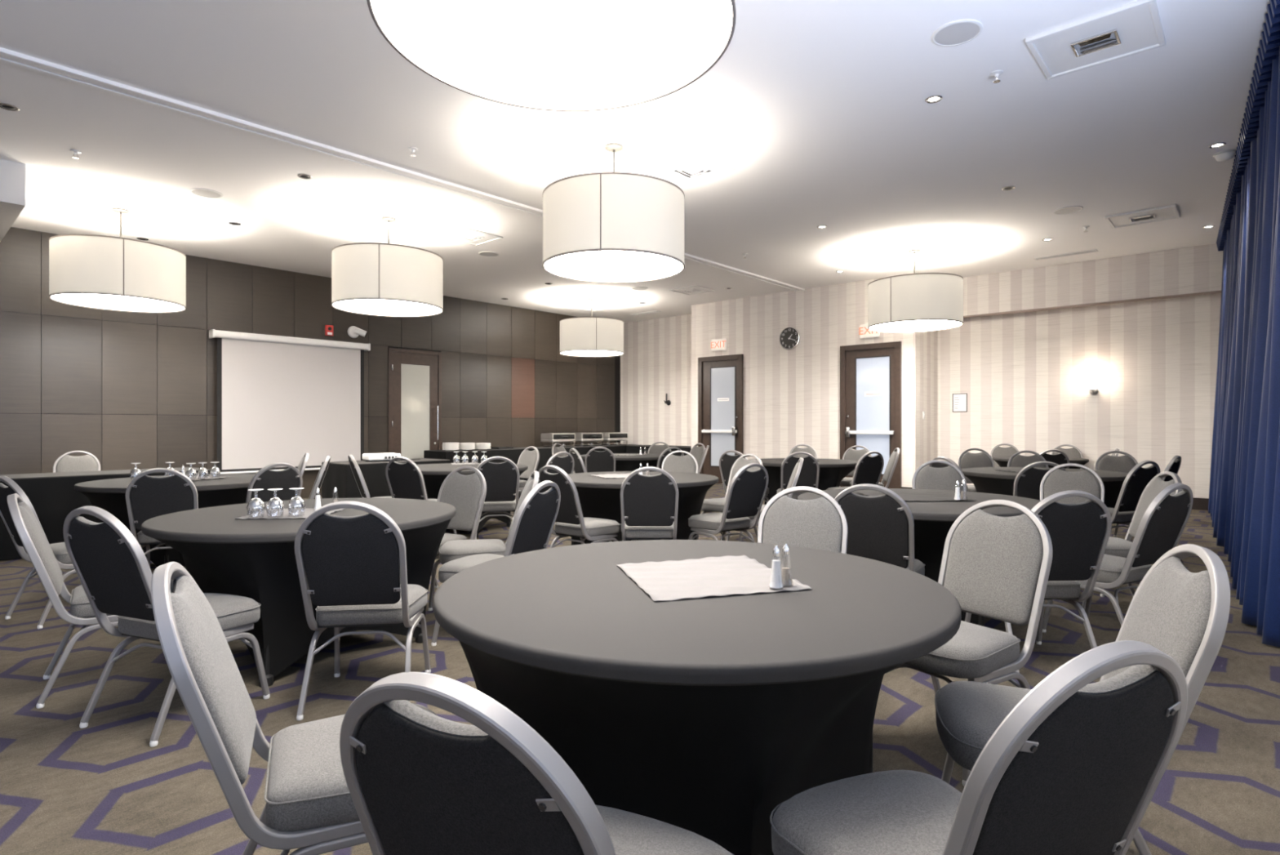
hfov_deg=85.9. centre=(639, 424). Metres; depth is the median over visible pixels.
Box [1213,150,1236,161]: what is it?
smoke detector
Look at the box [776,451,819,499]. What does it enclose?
banquet chair
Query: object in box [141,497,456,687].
round table
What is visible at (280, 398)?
projection screen
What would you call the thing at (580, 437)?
chafing dish
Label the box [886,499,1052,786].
banquet chair
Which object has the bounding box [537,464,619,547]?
banquet chair
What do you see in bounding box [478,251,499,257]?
ceiling speaker
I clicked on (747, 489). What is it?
banquet chair
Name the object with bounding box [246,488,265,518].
water goblet
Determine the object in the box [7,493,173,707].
banquet chair
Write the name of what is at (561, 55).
drum pendant
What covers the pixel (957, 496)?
salt shaker
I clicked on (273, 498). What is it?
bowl
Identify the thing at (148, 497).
banquet chair
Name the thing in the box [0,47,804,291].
ceiling track
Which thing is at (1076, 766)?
banquet chair
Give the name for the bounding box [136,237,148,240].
recessed light
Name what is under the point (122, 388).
wall
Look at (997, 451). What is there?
banquet chair
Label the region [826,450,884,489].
banquet chair
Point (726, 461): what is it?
banquet chair
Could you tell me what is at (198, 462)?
water goblet
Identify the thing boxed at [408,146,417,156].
sprinkler head
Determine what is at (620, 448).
draped table
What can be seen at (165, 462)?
water goblet
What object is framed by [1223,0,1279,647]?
curtain
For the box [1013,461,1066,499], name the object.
banquet chair
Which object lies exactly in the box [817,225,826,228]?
recessed light
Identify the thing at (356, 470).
banquet chair
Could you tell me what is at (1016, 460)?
banquet chair
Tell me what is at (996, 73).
sprinkler head
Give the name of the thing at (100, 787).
floor
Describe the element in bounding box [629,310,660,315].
ceiling vent
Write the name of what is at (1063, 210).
grille
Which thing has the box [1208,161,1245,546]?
curtain
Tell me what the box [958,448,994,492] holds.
banquet chair
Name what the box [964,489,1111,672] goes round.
banquet chair
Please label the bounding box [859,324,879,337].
exit sign
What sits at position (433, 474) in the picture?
round table
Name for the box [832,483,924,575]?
banquet chair
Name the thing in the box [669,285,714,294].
ceiling vent
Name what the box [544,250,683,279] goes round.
diffuser
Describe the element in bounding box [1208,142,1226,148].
recessed light
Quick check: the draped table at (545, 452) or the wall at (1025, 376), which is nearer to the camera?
the wall at (1025, 376)
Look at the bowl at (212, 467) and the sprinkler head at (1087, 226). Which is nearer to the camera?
the bowl at (212, 467)
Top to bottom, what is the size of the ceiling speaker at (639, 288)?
0.010 m
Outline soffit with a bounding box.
[963,243,1223,315]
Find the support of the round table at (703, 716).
on the floor
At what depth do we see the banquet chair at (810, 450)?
10.84 m
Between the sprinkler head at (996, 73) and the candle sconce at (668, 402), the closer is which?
the sprinkler head at (996, 73)
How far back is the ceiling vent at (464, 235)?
9.15 m
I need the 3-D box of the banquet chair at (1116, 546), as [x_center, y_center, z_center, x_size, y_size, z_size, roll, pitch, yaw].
[3.171,0.757,4.562,0.634,0.905,0.454,0,0,12]
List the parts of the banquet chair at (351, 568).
leg, leg, panel, backrest, frame, seat, leg, leg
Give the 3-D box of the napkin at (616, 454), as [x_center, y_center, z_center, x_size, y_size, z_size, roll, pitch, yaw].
[-0.204,0.474,10.842,0.411,0.010,0.458,0,0,32]
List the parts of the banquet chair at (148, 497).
leg, seat, panel, backrest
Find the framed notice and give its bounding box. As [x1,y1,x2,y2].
[952,393,967,412]
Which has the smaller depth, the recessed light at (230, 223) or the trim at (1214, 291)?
the recessed light at (230, 223)
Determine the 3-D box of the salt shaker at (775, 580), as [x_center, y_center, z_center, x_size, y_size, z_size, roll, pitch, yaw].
[0.396,0.412,1.998,0.045,0.124,0.043,0,0,42]
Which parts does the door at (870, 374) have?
glass panel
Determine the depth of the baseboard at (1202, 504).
9.77 m
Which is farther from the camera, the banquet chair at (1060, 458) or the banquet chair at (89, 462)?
the banquet chair at (1060, 458)
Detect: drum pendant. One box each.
[48,207,186,312]
[331,216,443,316]
[366,0,736,111]
[542,142,684,282]
[560,297,623,356]
[867,248,963,332]
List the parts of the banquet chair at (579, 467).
panel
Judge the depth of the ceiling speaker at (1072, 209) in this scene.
8.03 m
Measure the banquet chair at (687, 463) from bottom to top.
0.905 m
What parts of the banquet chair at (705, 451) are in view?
backrest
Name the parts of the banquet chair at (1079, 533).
leg, leg, leg, seat, panel, frame, backrest, leg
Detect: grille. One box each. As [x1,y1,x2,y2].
[191,189,221,197]
[480,252,497,256]
[626,129,657,142]
[632,287,647,289]
[851,244,871,248]
[934,22,979,44]
[1054,207,1081,213]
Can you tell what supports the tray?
on the draped table at (513, 454)
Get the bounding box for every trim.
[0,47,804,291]
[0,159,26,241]
[963,290,1221,318]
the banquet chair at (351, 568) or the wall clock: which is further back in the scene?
the wall clock
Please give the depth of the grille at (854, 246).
9.69 m
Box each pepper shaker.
[332,486,337,502]
[645,462,649,475]
[781,543,792,585]
[960,480,966,498]
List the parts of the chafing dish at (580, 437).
lid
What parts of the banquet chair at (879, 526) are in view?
backrest, panel, seat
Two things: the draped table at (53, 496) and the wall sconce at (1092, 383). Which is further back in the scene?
the wall sconce at (1092, 383)
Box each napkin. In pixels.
[188,475,228,480]
[235,507,343,519]
[451,462,478,464]
[589,473,644,478]
[613,453,645,455]
[858,491,976,501]
[994,469,1021,472]
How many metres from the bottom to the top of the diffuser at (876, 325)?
0.010 m
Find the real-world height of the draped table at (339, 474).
0.722 m
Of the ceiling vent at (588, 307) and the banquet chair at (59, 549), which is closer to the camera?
the banquet chair at (59, 549)
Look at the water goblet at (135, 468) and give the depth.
5.92 m
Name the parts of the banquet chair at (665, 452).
panel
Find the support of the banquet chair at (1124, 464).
on the floor
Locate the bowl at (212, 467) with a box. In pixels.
[209,466,220,478]
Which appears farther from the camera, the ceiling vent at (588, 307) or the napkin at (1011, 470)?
the ceiling vent at (588, 307)
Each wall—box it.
[0,226,620,497]
[620,314,691,445]
[691,272,937,487]
[937,293,1221,497]
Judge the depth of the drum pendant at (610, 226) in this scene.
5.71 m
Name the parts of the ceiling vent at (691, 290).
panel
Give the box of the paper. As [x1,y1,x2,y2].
[617,555,811,600]
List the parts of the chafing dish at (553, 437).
lid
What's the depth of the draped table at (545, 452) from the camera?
14.23 m
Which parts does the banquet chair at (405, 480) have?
panel, frame, seat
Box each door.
[387,347,441,458]
[697,354,742,484]
[840,341,901,488]
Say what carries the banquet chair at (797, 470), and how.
on the floor
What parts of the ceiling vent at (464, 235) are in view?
panel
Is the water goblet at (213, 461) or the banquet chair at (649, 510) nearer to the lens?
the banquet chair at (649, 510)
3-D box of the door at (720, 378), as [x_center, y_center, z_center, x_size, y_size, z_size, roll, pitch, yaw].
[1.606,-0.092,13.956,1.090,2.605,0.105,0,0,42]
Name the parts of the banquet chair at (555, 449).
frame, backrest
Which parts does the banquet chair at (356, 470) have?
panel, frame, backrest, seat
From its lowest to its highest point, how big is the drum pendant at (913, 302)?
1.098 m
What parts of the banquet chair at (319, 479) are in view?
backrest, panel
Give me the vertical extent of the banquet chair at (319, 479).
0.905 m
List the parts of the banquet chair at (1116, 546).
leg, seat, leg, backrest, frame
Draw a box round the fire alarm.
[324,324,333,336]
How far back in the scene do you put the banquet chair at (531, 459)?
9.66 m
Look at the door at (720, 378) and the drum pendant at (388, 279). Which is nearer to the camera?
the drum pendant at (388, 279)
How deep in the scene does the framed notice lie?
11.94 m
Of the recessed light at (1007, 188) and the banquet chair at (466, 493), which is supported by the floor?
the banquet chair at (466, 493)
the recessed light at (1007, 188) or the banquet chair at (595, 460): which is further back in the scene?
the banquet chair at (595, 460)
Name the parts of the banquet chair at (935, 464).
panel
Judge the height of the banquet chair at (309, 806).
0.905 m
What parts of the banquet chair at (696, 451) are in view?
frame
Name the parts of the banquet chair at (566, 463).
panel, frame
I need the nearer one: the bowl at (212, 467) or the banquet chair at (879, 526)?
the banquet chair at (879, 526)
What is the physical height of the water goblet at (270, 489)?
0.144 m
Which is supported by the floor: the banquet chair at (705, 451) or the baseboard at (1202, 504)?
the banquet chair at (705, 451)
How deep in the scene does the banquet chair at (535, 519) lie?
3.76 m
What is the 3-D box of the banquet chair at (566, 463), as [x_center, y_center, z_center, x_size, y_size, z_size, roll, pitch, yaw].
[-1.105,0.757,8.101,0.633,0.905,0.454,0,0,42]
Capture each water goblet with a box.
[129,462,141,479]
[164,462,174,476]
[185,462,196,479]
[196,462,208,479]
[209,461,220,478]
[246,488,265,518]
[266,488,284,517]
[287,487,305,516]
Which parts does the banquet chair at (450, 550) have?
seat, backrest, frame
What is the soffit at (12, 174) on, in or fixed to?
attached to the wall at (122, 388)
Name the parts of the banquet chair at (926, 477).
backrest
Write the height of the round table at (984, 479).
0.730 m
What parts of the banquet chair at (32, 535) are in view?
backrest, leg, frame, leg, seat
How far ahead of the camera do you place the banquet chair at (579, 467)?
8.94 m
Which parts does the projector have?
port panel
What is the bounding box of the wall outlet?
[1111,448,1119,456]
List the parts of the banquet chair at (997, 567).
leg, seat, leg, backrest, frame, leg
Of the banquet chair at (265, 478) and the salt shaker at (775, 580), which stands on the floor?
the banquet chair at (265, 478)
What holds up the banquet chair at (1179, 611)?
on the floor
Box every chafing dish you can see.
[540,432,575,446]
[570,432,602,446]
[597,431,627,445]
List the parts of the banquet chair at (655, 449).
backrest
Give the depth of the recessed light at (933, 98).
5.29 m
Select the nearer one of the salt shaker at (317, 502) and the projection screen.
the salt shaker at (317, 502)
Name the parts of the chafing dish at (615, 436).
lid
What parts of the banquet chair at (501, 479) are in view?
frame, panel, seat, backrest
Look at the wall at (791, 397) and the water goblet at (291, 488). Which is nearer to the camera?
the water goblet at (291, 488)
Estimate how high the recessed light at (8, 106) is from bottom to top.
0.012 m
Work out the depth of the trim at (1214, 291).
10.45 m
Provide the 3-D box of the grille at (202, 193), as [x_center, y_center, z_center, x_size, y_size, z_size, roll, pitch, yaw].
[-4.695,-2.505,7.454,0.264,0.010,0.264,0,0,42]
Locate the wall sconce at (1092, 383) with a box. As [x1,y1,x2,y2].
[1088,378,1098,395]
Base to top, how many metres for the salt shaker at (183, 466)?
0.124 m
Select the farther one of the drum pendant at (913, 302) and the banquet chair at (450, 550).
the drum pendant at (913, 302)
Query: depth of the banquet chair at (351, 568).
2.84 m
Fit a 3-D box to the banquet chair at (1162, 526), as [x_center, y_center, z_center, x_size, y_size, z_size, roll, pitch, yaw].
[2.681,0.757,3.865,0.454,0.905,0.634,0,0,-28]
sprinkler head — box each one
[70,149,81,159]
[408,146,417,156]
[990,70,1003,83]
[1082,225,1089,231]
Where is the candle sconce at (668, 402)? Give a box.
[663,393,671,405]
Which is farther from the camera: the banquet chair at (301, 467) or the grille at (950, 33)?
the banquet chair at (301, 467)
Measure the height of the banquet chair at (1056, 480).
0.905 m
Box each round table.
[74,473,255,566]
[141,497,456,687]
[417,462,528,537]
[432,539,961,854]
[568,471,718,545]
[580,453,660,472]
[749,457,857,504]
[797,488,1040,626]
[961,466,1128,507]
[992,456,1088,468]
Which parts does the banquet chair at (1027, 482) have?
panel, backrest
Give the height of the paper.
0.010 m
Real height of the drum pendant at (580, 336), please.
1.098 m
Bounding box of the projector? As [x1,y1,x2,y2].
[362,452,400,461]
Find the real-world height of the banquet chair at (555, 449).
0.905 m
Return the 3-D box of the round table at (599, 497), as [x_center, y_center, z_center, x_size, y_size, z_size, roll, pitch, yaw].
[-0.040,0.845,6.349,1.523,0.730,1.523,0,0,-1]
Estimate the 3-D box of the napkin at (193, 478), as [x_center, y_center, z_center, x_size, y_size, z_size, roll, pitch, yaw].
[-3.938,0.474,6.065,0.395,0.010,0.394,0,0,11]
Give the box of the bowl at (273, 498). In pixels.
[266,497,284,517]
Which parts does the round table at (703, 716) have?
leg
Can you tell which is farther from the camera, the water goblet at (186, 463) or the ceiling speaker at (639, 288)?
the ceiling speaker at (639, 288)
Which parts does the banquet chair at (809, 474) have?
seat, backrest, panel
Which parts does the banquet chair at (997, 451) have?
frame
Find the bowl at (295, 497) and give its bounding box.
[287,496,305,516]
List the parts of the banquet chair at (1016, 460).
backrest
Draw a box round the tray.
[490,446,513,448]
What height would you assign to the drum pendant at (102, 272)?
1.098 m
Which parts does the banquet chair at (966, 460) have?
seat, backrest, frame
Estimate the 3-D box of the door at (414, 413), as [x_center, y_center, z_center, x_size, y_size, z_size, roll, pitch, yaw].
[-4.189,-0.095,12.901,0.094,2.610,1.090,0,0,42]
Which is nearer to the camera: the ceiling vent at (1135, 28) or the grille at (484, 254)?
the ceiling vent at (1135, 28)
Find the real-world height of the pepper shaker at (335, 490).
0.124 m
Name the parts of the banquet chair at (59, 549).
backrest, panel, leg, frame, leg, seat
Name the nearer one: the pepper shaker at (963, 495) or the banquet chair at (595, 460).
the pepper shaker at (963, 495)
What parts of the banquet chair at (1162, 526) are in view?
leg, leg, leg, seat, frame, backrest, panel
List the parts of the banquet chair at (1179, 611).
leg, seat, leg, backrest, frame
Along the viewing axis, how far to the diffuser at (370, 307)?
8.35 m
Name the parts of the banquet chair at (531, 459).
seat, backrest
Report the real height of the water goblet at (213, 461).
0.144 m
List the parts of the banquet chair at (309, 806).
panel, backrest, leg, leg, seat, leg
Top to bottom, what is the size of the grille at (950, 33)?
0.010 m
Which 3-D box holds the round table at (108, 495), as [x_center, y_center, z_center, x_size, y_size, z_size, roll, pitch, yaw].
[-3.950,0.845,6.000,1.523,0.730,1.523,0,0,-35]
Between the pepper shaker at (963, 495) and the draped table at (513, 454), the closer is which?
the pepper shaker at (963, 495)
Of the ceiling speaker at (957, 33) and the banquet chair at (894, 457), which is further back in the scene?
the banquet chair at (894, 457)
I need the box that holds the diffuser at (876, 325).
[869,320,961,331]
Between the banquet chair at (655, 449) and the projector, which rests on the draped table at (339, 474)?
the projector
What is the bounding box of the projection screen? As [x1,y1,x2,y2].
[208,328,370,473]
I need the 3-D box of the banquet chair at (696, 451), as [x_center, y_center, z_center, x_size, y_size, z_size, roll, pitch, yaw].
[0.743,0.757,11.351,0.634,0.905,0.454,0,0,-30]
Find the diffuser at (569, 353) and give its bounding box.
[561,350,622,355]
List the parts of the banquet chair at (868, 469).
seat, frame, panel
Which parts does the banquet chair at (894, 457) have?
seat, backrest, frame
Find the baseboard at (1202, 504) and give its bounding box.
[1191,497,1208,510]
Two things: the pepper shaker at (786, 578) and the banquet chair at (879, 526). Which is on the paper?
the pepper shaker at (786, 578)
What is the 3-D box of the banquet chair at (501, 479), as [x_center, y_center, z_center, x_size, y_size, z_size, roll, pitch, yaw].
[-1.449,0.757,6.941,0.454,0.905,0.634,0,0,-14]
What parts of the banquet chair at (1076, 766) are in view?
seat, frame, panel, backrest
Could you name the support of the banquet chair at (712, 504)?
on the floor
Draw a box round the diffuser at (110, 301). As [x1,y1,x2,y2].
[51,293,184,311]
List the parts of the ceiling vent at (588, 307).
panel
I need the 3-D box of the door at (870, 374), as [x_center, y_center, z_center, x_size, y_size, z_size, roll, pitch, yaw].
[3.949,-0.092,11.858,1.080,2.605,0.105,0,0,42]
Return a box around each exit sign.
[711,338,726,351]
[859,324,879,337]
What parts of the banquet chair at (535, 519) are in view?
leg, seat, frame, panel, backrest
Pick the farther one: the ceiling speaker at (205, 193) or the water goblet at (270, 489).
the ceiling speaker at (205, 193)
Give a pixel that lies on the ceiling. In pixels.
(819, 110)
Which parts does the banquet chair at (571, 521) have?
panel, leg, backrest, seat, leg, leg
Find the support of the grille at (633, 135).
attached to the ceiling speaker
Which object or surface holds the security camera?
attached to the wall at (122, 388)
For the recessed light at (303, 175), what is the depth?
6.94 m
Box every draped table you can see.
[0,466,212,559]
[321,457,449,497]
[423,448,524,479]
[513,445,590,480]
[582,444,635,453]
[626,444,691,455]
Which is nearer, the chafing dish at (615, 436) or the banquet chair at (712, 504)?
the banquet chair at (712, 504)
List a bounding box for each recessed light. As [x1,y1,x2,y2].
[0,102,19,111]
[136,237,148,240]
[228,222,240,225]
[297,173,311,178]
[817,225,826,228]
[924,94,942,103]
[1001,186,1015,191]
[1202,225,1214,228]
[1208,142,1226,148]
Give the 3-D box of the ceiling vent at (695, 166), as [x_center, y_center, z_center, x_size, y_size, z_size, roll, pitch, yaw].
[0.514,-2.493,6.749,0.600,0.034,0.600,0,0,42]
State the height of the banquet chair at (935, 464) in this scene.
0.905 m
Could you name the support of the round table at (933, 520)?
on the floor
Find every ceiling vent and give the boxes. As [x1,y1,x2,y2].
[439,227,502,245]
[573,303,613,311]
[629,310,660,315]
[648,151,734,184]
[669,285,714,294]
[1025,0,1165,79]
[1033,248,1097,260]
[1104,204,1180,228]
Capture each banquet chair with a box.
[0,475,75,628]
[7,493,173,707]
[53,450,100,472]
[63,505,270,746]
[125,467,198,567]
[151,561,438,854]
[245,462,302,502]
[294,500,431,719]
[297,452,309,475]
[308,455,330,498]
[339,671,733,854]
[347,454,391,497]
[385,456,456,533]
[428,466,486,610]
[431,480,560,645]
[439,471,539,564]
[475,456,519,538]
[515,445,539,490]
[518,451,574,497]
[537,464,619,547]
[551,443,574,473]
[568,448,586,473]
[584,446,615,472]
[620,466,678,540]
[647,441,671,453]
[657,446,684,468]
[662,449,697,473]
[688,462,768,542]
[689,442,705,466]
[697,444,709,473]
[697,453,763,540]
[719,449,768,502]
[738,457,803,541]
[757,485,848,553]
[769,640,1187,854]
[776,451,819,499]
[789,444,817,457]
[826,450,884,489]
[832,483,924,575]
[839,444,871,486]
[849,447,899,488]
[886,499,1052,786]
[911,459,966,491]
[928,456,968,491]
[934,543,1230,854]
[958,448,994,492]
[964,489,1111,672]
[990,443,1020,466]
[1007,449,1048,467]
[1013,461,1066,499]
[1040,448,1069,468]
[1040,462,1104,596]
[1042,482,1193,631]
[1050,444,1083,469]
[1081,471,1182,609]
[1094,450,1137,473]
[1106,460,1159,537]
[1113,455,1181,536]
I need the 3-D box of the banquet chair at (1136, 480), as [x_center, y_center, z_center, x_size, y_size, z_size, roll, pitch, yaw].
[4.250,0.757,6.177,0.454,0.905,0.634,0,0,-22]
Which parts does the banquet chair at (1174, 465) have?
leg, frame, panel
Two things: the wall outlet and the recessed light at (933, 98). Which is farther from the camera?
the wall outlet
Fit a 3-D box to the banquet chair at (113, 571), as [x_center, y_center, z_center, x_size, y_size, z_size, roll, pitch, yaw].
[-1.958,0.757,2.858,0.454,0.905,0.634,0,0,22]
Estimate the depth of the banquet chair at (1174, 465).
6.84 m
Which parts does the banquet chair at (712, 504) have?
leg, seat, leg, frame, backrest, leg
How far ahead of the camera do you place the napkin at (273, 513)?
3.67 m
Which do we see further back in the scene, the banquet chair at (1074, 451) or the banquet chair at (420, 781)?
the banquet chair at (1074, 451)
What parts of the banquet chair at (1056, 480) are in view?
backrest, frame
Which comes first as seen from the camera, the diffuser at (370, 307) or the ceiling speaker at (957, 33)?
the ceiling speaker at (957, 33)
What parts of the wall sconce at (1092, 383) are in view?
globe, arm, wall plate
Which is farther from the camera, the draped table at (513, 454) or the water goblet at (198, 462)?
the draped table at (513, 454)
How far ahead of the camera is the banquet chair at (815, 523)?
3.34 m
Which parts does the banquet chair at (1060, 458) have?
panel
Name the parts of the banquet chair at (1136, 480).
seat, leg, panel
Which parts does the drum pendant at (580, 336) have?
rod, lamp shade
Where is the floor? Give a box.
[0,483,1279,854]
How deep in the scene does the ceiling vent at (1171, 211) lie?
8.26 m
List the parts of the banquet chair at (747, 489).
leg, leg, seat, leg, panel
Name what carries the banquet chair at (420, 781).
on the floor
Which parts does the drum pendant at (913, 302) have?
rod, lamp shade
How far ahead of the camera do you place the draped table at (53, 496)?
6.39 m
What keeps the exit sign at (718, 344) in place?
attached to the wall at (791, 397)
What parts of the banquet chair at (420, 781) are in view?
backrest, panel, frame, seat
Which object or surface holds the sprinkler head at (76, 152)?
attached to the ceiling
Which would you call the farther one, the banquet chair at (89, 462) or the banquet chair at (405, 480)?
the banquet chair at (89, 462)
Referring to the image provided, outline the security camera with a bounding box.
[347,325,367,337]
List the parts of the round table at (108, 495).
leg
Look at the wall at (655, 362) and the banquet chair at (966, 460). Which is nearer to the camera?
the banquet chair at (966, 460)
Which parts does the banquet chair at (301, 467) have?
backrest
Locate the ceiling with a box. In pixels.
[0,0,1270,323]
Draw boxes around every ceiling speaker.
[190,187,222,198]
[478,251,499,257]
[631,286,648,290]
[931,19,982,47]
[1053,205,1083,214]
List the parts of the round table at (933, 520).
leg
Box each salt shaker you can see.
[181,465,185,474]
[314,487,320,509]
[769,545,782,587]
[954,480,960,499]
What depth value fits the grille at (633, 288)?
12.65 m
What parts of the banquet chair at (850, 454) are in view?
seat, backrest, frame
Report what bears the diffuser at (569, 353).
attached to the drum pendant at (580, 336)
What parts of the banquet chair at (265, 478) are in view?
backrest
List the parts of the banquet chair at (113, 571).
backrest, leg, panel, frame, leg, seat, leg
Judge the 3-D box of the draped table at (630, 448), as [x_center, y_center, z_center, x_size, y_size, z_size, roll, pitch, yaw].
[0.616,0.841,15.572,1.917,0.722,0.756,0,0,42]
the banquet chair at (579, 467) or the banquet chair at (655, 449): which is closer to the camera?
the banquet chair at (579, 467)
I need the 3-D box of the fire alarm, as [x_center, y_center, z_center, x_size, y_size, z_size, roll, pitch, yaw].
[-5.285,-1.600,11.701,0.053,0.180,0.130,0,0,42]
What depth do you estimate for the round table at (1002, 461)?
9.77 m
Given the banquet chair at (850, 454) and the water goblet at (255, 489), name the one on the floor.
the banquet chair at (850, 454)
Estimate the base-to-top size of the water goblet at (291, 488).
0.144 m
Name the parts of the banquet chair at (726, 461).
panel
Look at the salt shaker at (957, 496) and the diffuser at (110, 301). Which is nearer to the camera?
the salt shaker at (957, 496)
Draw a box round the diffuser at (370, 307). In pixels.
[333,299,441,315]
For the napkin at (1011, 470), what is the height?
0.010 m
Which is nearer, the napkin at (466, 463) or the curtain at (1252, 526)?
the curtain at (1252, 526)
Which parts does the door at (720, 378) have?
glass panel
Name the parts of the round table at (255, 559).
leg, leg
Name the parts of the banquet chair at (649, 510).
seat, backrest, panel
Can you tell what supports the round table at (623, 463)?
on the floor
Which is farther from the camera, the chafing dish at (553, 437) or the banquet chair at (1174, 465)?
the chafing dish at (553, 437)
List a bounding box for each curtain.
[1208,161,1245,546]
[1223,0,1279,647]
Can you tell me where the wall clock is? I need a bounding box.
[779,326,799,349]
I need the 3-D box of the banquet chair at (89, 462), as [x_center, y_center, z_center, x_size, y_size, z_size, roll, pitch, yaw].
[-6.449,0.757,7.855,0.454,0.905,0.634,0,0,-35]
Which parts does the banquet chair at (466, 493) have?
leg, seat, backrest, frame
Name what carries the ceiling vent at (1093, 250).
in the ceiling
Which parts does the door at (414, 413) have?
glass panel, pull handle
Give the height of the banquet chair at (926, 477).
0.905 m
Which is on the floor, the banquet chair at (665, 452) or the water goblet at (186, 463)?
the banquet chair at (665, 452)
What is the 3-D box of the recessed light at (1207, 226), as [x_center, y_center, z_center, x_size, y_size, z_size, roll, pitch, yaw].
[7.211,-2.505,8.725,0.124,0.010,0.124,0,0,42]
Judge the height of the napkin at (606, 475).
0.010 m
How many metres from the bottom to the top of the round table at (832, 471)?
0.730 m
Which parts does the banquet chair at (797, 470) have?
leg, seat, frame, backrest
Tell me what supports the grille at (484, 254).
attached to the ceiling speaker at (490, 254)
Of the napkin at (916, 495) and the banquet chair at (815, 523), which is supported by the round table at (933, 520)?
the napkin at (916, 495)

